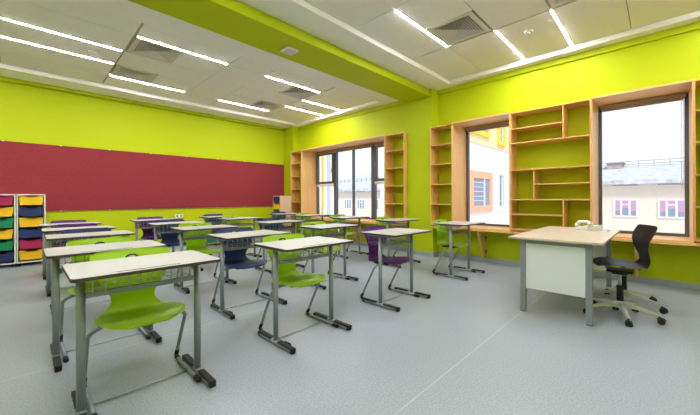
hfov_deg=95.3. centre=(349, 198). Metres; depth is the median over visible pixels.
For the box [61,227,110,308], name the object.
chair
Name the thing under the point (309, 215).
student desk
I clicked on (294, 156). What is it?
bookcase
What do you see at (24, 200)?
tray
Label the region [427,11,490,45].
ceiling vent
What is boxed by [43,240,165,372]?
student desk
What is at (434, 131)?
bookcase
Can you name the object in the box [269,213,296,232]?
student desk
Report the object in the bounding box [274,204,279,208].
tray
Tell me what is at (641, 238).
swivel chair
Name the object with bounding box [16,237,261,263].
baseboard
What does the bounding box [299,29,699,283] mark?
wall
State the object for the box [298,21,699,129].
trim
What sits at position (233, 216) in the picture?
chair
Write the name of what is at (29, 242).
tray
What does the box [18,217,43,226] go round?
tray
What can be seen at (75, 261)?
basket
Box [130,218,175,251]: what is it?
student desk
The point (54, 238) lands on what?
student desk
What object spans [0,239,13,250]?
tray
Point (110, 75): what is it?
light strip
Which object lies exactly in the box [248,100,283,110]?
ceiling vent
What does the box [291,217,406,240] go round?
countertop
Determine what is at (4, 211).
tray
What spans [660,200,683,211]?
curtain
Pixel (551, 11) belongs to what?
light strip
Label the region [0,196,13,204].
tray
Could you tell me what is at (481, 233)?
countertop
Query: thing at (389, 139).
bookcase
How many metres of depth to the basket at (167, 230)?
5.07 m
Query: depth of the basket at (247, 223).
6.39 m
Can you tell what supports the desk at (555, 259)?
on the floor
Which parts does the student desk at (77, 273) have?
cross rail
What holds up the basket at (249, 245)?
on the student desk at (222, 237)
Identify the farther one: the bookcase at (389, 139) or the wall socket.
the wall socket
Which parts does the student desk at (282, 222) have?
cross rail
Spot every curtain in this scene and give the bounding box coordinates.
[615,200,635,210]
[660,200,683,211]
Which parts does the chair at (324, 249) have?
leg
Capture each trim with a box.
[0,76,285,130]
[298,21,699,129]
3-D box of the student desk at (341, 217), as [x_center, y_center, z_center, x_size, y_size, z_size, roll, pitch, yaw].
[-0.009,0.767,6.562,0.500,0.789,0.720,0,0,44]
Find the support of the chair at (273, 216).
on the floor
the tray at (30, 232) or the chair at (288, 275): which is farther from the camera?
the tray at (30, 232)
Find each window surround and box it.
[301,135,384,222]
[452,112,512,230]
[591,79,693,242]
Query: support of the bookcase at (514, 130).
on the countertop at (481, 233)
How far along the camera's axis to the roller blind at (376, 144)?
7.81 m
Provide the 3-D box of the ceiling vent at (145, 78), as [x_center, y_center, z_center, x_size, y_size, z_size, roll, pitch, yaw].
[-3.905,-2.267,5.782,0.616,0.059,0.616,0,0,44]
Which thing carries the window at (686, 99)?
in the wall at (675, 58)
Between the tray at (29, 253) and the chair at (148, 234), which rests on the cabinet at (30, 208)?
the tray at (29, 253)
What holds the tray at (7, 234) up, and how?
on the cabinet at (7, 201)
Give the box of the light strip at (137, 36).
[137,36,226,63]
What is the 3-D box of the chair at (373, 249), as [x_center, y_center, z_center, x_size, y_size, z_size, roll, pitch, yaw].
[0.448,0.750,3.756,0.520,0.826,0.553,0,0,44]
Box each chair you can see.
[50,220,86,273]
[55,223,97,288]
[60,236,150,362]
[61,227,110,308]
[86,246,200,414]
[137,216,162,240]
[155,219,193,271]
[176,222,228,289]
[203,214,222,251]
[212,227,272,313]
[222,215,255,256]
[257,218,296,268]
[258,233,338,344]
[271,212,291,233]
[296,213,310,232]
[302,221,349,281]
[330,214,361,253]
[360,225,419,301]
[376,216,409,261]
[432,219,475,274]
[583,224,665,326]
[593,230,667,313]
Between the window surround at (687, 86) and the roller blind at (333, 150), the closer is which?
the window surround at (687, 86)
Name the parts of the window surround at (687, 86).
panel, panel, panel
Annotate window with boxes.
[316,143,383,218]
[466,130,508,226]
[598,93,689,236]
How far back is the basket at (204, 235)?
4.28 m
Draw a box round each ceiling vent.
[110,65,158,83]
[127,36,183,63]
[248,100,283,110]
[278,85,317,98]
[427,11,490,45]
[548,0,573,7]
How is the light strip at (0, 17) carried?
attached to the ceiling
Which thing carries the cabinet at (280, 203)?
on the floor
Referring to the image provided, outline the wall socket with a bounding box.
[175,214,182,217]
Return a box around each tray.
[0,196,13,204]
[0,207,13,216]
[0,218,13,227]
[0,228,13,239]
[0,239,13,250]
[0,250,13,261]
[18,196,43,204]
[18,206,42,215]
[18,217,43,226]
[18,227,41,237]
[18,237,41,248]
[18,248,41,259]
[207,238,216,241]
[273,197,279,201]
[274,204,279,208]
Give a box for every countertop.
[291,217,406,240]
[430,226,699,276]
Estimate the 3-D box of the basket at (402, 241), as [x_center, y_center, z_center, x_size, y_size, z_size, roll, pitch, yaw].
[0.471,0.447,3.725,0.204,0.123,0.550,0,0,44]
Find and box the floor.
[0,239,699,414]
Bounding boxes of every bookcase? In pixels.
[290,151,300,215]
[385,132,406,222]
[430,124,451,224]
[510,99,590,230]
[693,79,699,240]
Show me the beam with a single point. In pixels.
(236, 20)
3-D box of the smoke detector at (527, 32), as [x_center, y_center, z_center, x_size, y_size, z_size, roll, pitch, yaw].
[2.415,-2.242,4.318,0.110,0.043,0.110,0,0,44]
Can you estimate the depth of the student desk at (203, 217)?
6.88 m
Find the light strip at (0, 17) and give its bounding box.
[0,17,121,50]
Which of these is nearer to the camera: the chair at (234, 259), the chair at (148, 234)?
the chair at (234, 259)
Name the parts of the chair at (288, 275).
leg, leg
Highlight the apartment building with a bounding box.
[338,158,689,233]
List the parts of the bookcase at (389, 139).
panel, panel, shelf, shelf, panel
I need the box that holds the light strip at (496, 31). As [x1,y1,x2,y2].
[494,30,524,58]
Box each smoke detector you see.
[88,50,97,54]
[524,29,532,34]
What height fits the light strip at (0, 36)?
0.005 m
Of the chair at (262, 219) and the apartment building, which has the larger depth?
the apartment building
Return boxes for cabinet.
[0,194,15,266]
[16,194,45,265]
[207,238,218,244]
[273,196,290,233]
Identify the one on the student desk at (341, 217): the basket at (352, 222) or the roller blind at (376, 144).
the basket at (352, 222)
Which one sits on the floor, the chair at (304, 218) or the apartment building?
the chair at (304, 218)
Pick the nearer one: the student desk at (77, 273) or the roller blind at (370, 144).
the student desk at (77, 273)
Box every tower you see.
[319,155,333,214]
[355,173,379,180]
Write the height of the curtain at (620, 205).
0.700 m
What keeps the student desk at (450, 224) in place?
on the floor
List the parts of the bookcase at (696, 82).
panel, panel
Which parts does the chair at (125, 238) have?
leg, leg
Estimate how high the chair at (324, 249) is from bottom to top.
0.826 m
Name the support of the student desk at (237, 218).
on the floor
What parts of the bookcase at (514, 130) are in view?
panel, panel, shelf, shelf, panel, shelf, shelf, shelf, shelf, panel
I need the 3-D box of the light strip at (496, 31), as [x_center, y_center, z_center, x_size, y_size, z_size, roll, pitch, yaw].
[2.386,-2.261,4.731,0.036,0.005,1.230,0,0,44]
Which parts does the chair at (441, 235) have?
leg, leg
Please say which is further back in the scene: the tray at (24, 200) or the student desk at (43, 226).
the tray at (24, 200)
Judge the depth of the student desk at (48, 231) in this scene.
4.00 m
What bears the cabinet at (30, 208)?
on the floor
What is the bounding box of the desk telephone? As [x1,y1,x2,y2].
[574,220,602,229]
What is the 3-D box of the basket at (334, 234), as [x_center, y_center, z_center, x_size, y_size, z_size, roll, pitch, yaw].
[-0.350,0.450,4.529,0.204,0.123,0.550,0,0,44]
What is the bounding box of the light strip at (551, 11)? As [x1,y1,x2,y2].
[550,10,572,45]
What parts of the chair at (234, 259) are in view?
leg, leg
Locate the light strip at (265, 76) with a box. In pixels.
[265,76,319,92]
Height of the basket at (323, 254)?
0.123 m
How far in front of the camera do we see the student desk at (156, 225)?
4.96 m
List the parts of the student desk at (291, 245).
cross rail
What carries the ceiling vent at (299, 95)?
in the ceiling
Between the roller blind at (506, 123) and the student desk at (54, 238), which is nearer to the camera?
the student desk at (54, 238)
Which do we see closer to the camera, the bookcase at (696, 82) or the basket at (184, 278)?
the basket at (184, 278)
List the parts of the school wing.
pane, pane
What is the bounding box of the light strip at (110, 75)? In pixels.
[110,75,183,91]
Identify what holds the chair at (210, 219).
on the floor
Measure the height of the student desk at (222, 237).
0.789 m
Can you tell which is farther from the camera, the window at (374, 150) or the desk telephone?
the window at (374, 150)
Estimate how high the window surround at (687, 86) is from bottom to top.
1.956 m
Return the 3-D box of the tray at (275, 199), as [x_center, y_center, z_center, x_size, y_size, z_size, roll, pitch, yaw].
[-1.975,0.026,9.131,0.316,0.158,0.328,0,0,44]
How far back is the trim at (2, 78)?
6.92 m
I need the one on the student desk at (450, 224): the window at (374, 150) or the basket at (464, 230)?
the basket at (464, 230)
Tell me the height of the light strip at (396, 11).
0.005 m
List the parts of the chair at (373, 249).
leg, leg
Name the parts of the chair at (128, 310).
leg, leg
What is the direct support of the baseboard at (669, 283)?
attached to the wall at (675, 58)
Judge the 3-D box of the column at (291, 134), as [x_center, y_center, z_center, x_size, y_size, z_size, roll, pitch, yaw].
[-1.813,-0.504,9.877,0.490,3.350,0.220,0,0,44]
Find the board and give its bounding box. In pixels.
[0,140,283,211]
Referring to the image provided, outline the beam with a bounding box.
[128,0,430,102]
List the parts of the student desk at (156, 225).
cross rail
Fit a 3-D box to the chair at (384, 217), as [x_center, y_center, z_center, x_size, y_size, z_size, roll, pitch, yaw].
[0.773,0.749,5.803,0.520,0.826,0.553,0,0,44]
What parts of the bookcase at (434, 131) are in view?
panel, panel, shelf, shelf, panel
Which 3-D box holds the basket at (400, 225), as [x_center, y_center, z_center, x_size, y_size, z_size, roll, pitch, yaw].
[0.804,0.446,5.765,0.204,0.123,0.550,0,0,44]
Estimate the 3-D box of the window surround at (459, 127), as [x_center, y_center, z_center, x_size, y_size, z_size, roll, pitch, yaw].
[2.462,-0.444,5.792,1.011,1.956,0.573,0,0,44]
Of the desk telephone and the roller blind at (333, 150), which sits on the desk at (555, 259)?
the desk telephone
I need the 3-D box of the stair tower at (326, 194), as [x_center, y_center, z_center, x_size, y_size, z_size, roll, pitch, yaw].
[-2.136,1.673,12.791,2.040,13.000,2.680,0,0,44]
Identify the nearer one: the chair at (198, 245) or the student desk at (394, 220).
the chair at (198, 245)
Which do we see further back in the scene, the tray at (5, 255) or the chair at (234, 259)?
the tray at (5, 255)
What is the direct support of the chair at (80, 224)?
on the floor
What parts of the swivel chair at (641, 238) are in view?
arm, arm, arm, arm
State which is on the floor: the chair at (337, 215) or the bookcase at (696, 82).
the chair at (337, 215)
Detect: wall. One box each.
[0,81,283,258]
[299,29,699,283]
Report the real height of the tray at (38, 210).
0.160 m
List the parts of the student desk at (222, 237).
cross rail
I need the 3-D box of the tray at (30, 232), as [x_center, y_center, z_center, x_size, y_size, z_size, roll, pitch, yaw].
[-5.775,0.610,5.780,0.368,0.160,0.321,0,0,44]
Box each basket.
[57,236,119,246]
[60,255,136,265]
[86,266,191,292]
[157,226,176,231]
[184,230,215,237]
[217,237,262,248]
[227,219,252,224]
[259,223,292,229]
[267,247,327,261]
[305,228,339,235]
[333,219,355,223]
[368,236,408,244]
[385,222,405,227]
[443,226,465,231]
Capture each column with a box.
[284,127,298,233]
[407,89,438,252]
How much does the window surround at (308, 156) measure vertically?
1.956 m
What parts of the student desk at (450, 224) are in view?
cross rail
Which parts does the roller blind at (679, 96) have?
pull chain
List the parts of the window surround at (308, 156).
panel, panel, panel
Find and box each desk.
[38,222,101,279]
[41,225,115,296]
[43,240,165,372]
[45,230,134,314]
[62,250,220,414]
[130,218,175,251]
[147,221,202,270]
[171,224,238,293]
[199,215,232,254]
[207,230,288,319]
[218,217,261,259]
[253,220,305,273]
[254,236,353,354]
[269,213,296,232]
[294,214,329,251]
[299,223,358,289]
[329,216,369,258]
[360,228,431,311]
[375,218,420,267]
[434,221,484,280]
[508,226,620,325]
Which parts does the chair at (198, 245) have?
leg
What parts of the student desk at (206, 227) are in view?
cross rail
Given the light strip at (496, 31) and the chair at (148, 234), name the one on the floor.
the chair at (148, 234)
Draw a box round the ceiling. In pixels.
[0,0,699,127]
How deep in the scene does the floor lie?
2.45 m
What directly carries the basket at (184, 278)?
on the student desk at (77, 273)
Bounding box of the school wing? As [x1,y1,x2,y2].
[380,127,508,224]
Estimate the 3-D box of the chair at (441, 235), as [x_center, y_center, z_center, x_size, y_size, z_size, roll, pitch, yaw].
[1.602,0.747,4.992,0.520,0.826,0.553,0,0,44]
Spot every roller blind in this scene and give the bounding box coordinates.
[315,149,336,155]
[337,143,372,151]
[374,141,383,146]
[466,121,508,132]
[600,92,685,187]
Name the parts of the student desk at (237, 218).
cross rail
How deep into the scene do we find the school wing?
20.44 m
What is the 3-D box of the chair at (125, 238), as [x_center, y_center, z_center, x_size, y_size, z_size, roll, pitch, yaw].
[-2.030,0.759,2.641,0.520,0.826,0.553,0,0,44]
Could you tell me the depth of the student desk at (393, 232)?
3.53 m
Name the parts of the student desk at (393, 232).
cross rail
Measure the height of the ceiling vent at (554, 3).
0.059 m
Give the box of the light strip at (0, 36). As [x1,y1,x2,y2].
[0,36,113,63]
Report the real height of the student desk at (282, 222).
0.789 m
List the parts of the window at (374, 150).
sash, sash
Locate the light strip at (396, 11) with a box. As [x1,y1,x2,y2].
[394,10,447,46]
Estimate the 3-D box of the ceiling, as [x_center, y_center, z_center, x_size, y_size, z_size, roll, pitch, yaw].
[-0.944,-2.337,3.225,11.050,0.310,8.500,0,0,44]
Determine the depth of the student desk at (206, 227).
4.21 m
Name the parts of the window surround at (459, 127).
panel, panel, panel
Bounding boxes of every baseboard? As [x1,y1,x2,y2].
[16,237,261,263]
[303,235,699,290]
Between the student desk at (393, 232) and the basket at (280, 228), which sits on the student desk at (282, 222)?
the basket at (280, 228)
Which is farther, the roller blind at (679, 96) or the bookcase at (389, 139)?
the bookcase at (389, 139)
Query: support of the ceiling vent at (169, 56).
in the ceiling
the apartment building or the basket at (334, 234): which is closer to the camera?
the basket at (334, 234)
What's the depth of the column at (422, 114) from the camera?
6.53 m
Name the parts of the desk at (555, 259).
leg, panel, apron frame, leg, panel, leg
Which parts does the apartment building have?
pane, pane, pane, pane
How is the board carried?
attached to the wall at (28, 114)
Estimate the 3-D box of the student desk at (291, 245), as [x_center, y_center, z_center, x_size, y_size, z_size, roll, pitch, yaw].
[-0.387,0.769,2.775,0.500,0.789,0.720,0,0,44]
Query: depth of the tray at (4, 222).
5.45 m
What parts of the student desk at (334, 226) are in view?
cross rail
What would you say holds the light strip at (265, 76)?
attached to the ceiling
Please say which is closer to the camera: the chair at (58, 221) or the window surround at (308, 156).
the chair at (58, 221)
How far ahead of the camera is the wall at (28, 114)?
7.06 m
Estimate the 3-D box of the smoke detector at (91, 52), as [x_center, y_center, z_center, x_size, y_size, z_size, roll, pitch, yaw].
[-3.927,-2.220,4.874,0.110,0.043,0.110,0,0,44]
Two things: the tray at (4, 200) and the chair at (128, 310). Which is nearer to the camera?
the chair at (128, 310)
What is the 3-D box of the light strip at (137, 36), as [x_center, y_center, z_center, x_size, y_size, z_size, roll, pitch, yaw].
[-2.495,-2.244,4.871,0.036,0.005,1.280,0,0,44]
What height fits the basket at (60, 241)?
0.123 m
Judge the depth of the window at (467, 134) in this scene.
6.33 m
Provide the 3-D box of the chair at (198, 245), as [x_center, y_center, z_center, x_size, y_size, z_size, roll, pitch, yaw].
[-2.062,0.759,4.423,0.520,0.826,0.553,0,0,44]
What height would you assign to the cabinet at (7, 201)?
1.264 m
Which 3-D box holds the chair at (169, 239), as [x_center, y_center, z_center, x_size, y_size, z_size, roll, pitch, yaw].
[-2.884,0.762,5.227,0.520,0.826,0.553,0,0,44]
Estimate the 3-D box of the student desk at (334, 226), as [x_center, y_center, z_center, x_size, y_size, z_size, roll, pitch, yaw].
[-0.284,0.768,4.466,0.500,0.789,0.720,0,0,44]

